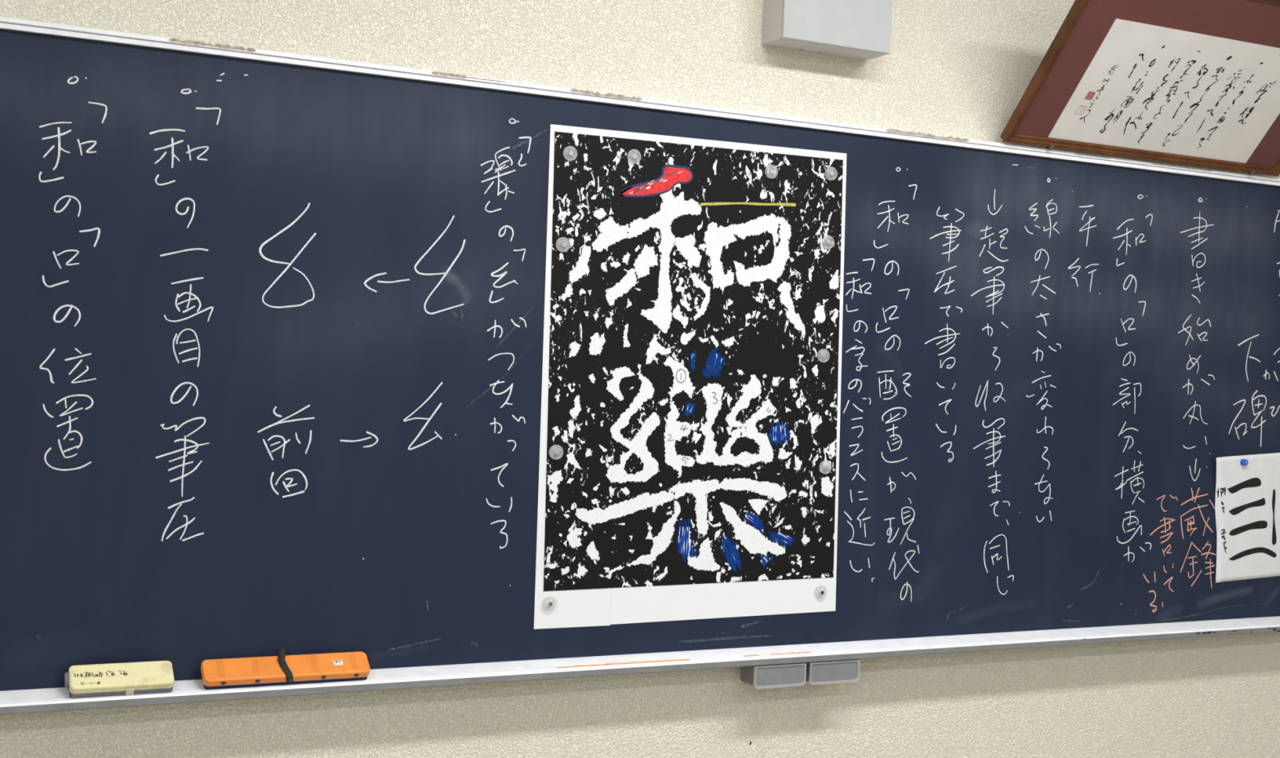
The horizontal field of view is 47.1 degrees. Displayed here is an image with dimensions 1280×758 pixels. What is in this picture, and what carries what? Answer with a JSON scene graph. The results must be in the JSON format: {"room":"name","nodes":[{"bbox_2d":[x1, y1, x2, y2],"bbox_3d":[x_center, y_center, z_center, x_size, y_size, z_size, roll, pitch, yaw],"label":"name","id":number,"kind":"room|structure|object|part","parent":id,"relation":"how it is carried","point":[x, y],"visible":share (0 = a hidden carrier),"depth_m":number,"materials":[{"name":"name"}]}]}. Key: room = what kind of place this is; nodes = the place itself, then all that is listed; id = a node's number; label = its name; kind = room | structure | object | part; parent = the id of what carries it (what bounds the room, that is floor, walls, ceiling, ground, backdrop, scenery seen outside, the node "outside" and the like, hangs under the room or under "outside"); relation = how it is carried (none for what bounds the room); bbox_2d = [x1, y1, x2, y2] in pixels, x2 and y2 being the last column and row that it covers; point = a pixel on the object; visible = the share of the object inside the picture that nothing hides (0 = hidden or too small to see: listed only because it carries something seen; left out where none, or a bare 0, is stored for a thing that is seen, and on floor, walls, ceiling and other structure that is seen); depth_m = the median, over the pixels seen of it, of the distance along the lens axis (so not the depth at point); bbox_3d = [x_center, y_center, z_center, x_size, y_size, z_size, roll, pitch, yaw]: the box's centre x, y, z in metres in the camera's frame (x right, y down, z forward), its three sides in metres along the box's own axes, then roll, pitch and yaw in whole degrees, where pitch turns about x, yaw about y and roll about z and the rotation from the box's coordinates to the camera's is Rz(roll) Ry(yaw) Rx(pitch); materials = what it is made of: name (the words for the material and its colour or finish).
{"room":"classroom","nodes":[
{"label":"classroom","id":0,"kind":"room"},
{"bbox_2d":[0,0,1279,757],"bbox_3d":[0.405,-0.032,3.529,9.400,3.000,0.150,2,1,-26],"label":"wall","id":1,"kind":"structure","parent":0,"point":[961,68],"depth_m":3.33,"materials":[{"name":"beige paint"}]},
{"bbox_2d":[0,16,1279,714],"bbox_3d":[0.366,0.048,3.376,4.084,1.302,0.095,2,1,-26],"label":"blackboard","id":2,"kind":"object","parent":1,"relation":"attached to","point":[271,322],"visible":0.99,"depth_m":3.03,"materials":[{"name":"blue paint"}]},
{"bbox_2d":[64,660,174,697],"bbox_3d":[-0.966,0.558,2.724,0.189,0.055,0.062,2,1,-26],"label":"eraser","id":3,"kind":"object","parent":2,"relation":"on","point":[126,678],"visible":1,"depth_m":2.71,"materials":[{"name":"beige fabric"}]},
{"bbox_2d":[200,648,369,688],"bbox_3d":[-0.688,0.562,2.859,0.322,0.065,0.063,2,1,-26],"label":"eraser","id":4,"kind":"object","parent":2,"relation":"on","point":[282,668],"visible":1,"depth_m":2.85,"materials":[{"name":"orange fabric"}]},
{"bbox_2d":[542,596,555,609],"bbox_3d":[-0.192,0.479,3.128,0.033,0.033,0.009,2,1,-26],"label":"magnet","id":5,"kind":"object","parent":2,"relation":"attached to","point":[550,603],"visible":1,"depth_m":3.13,"materials":[{"name":"white plastic"}]},
{"bbox_2d":[549,445,562,458],"bbox_3d":[-0.178,0.156,3.126,0.033,0.033,0.009,2,1,-26],"label":"magnet","id":6,"kind":"object","parent":2,"relation":"attached to","point":[556,451],"visible":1,"depth_m":3.12,"materials":[{"name":"white plastic"}]},
{"bbox_2d":[557,237,569,251],"bbox_3d":[-0.163,-0.286,3.121,0.033,0.033,0.009,2,1,-26],"label":"magnet","id":7,"kind":"object","parent":2,"relation":"attached to","point":[563,243],"visible":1,"depth_m":3.12,"materials":[{"name":"white plastic"}]},
{"bbox_2d":[564,146,577,159],"bbox_3d":[-0.148,-0.480,3.123,0.033,0.033,0.009,2,1,-26],"label":"magnet","id":8,"kind":"object","parent":2,"relation":"attached to","point":[571,153],"visible":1,"depth_m":3.12,"materials":[{"name":"white plastic"}]},
{"bbox_2d":[627,150,640,163],"bbox_3d":[-0.012,-0.483,3.189,0.033,0.033,0.009,2,1,-26],"label":"magnet","id":9,"kind":"object","parent":2,"relation":"attached to","point":[634,156],"visible":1,"depth_m":3.19,"materials":[{"name":"silver metal"}]},
{"bbox_3d":[0.378,-0.591,3.394,4.080,0.024,0.040,2,1,-26],"label":"rail","id":10,"kind":"part","parent":2,"relation":"part of","materials":[{"name":"white metal"}]},
{"bbox_2d":[0,615,1279,714],"bbox_3d":[0.344,0.631,3.382,4.080,0.030,0.095,2,1,-26],"label":"chalk tray","id":11,"kind":"object","parent":2,"relation":"on","point":[793,653],"depth_m":3.25,"materials":[{"name":"grey metal"}]},
{"bbox_2d":[533,124,846,628],"bbox_3d":[0.136,0.002,3.280,0.768,1.082,0.002,2,1,-26],"label":"poster","id":12,"kind":"object","parent":2,"relation":"attached to","point":[691,405],"visible":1,"depth_m":3.27,"materials":[{"name":"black paper"}]},
{"bbox_3d":[0.302,0.670,3.358,0.128,0.048,0.068,2,1,-26],"label":"chalk drawer","id":13,"kind":"part","parent":2,"relation":"part of","materials":[{"name":"grey metal"}]},
{"bbox_2d":[765,164,777,177],"bbox_3d":[0.300,-0.472,3.341,0.033,0.033,0.009,2,1,-26],"label":"magnet","id":14,"kind":"object","parent":2,"relation":"attached to","point":[772,171],"visible":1,"depth_m":3.34,"materials":[{"name":"silver metal"}]},
{"bbox_3d":[0.318,0.672,3.326,0.127,0.042,0.001,2,1,-26],"label":"panel","id":15,"kind":"part","parent":2,"relation":"part of","materials":[{"name":"grey metal"}]},
{"bbox_3d":[0.434,0.674,3.422,0.129,0.048,0.068,2,1,-26],"label":"chalk drawer","id":16,"kind":"part","parent":2,"relation":"part of","materials":[{"name":"grey metal"}]},
{"bbox_2d":[815,586,826,598],"bbox_3d":[0.424,0.498,3.429,0.033,0.033,0.009,2,1,-26],"label":"magnet","id":17,"kind":"object","parent":2,"relation":"attached to","point":[821,591],"visible":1,"depth_m":3.43,"materials":[{"name":"silver metal"}]},
{"bbox_2d":[818,349,829,361],"bbox_3d":[0.428,-0.054,3.415,0.033,0.033,0.009,2,1,-26],"label":"magnet","id":18,"kind":"object","parent":2,"relation":"attached to","point":[824,355],"visible":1,"depth_m":3.41,"materials":[{"name":"silver metal"}]},
{"bbox_2d":[819,461,831,472],"bbox_3d":[0.434,0.206,3.425,0.033,0.033,0.009,2,1,-26],"label":"magnet","id":19,"kind":"object","parent":2,"relation":"attached to","point":[826,467],"visible":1,"depth_m":3.42,"materials":[{"name":"silver metal"}]},
{"bbox_2d":[822,235,834,248],"bbox_3d":[0.438,-0.318,3.413,0.033,0.033,0.009,2,1,-26],"label":"magnet","id":20,"kind":"object","parent":2,"relation":"attached to","point":[828,242],"visible":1,"depth_m":3.41,"materials":[{"name":"silver metal"}]},
{"bbox_2d":[826,167,836,179],"bbox_3d":[0.445,-0.477,3.412,0.033,0.033,0.009,2,1,-26],"label":"magnet","id":21,"kind":"object","parent":2,"relation":"attached to","point":[832,173],"visible":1,"depth_m":3.41,"materials":[{"name":"silver metal"}]},
{"bbox_3d":[0.449,0.676,3.390,0.128,0.042,0.001,2,1,-26],"label":"panel","id":22,"kind":"part","parent":2,"relation":"part of","materials":[{"name":"grey metal"}]},
{"bbox_2d":[1240,458,1248,465],"bbox_3d":[1.657,0.228,4.020,0.019,0.019,0.013,2,1,-26],"label":"magnet","id":23,"kind":"object","parent":2,"relation":"attached to","point":[1243,461],"visible":1,"depth_m":4.01,"materials":[{"name":"blue plastic"}]},
{"bbox_2d":[1214,452,1279,582],"bbox_3d":[1.775,0.376,4.085,0.497,0.368,0.010,2,1,-26],"label":"sheet","id":24,"kind":"object","parent":2,"relation":"attached to","point":[1247,502],"visible":1,"depth_m":4.04,"materials":[{"name":"paper"}]},
{"bbox_2d":[761,0,892,60],"bbox_3d":[0.438,-0.988,3.382,0.291,0.464,0.096,2,1,-26],"label":"wall box","id":25,"kind":"object","parent":1,"relation":"attached to","point":[859,29],"visible":1,"depth_m":3.35,"materials":[{"name":"grey plastic"}]},
{"bbox_2d":[1000,0,1279,176],"bbox_3d":[1.401,-0.759,3.687,0.954,0.399,0.350,2,1,-26],"label":"calligraphy","id":26,"kind":"object","parent":1,"relation":"attached to","point":[1191,82],"visible":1,"depth_m":3.65,"materials":[{"name":"brown wood"}]}
]}

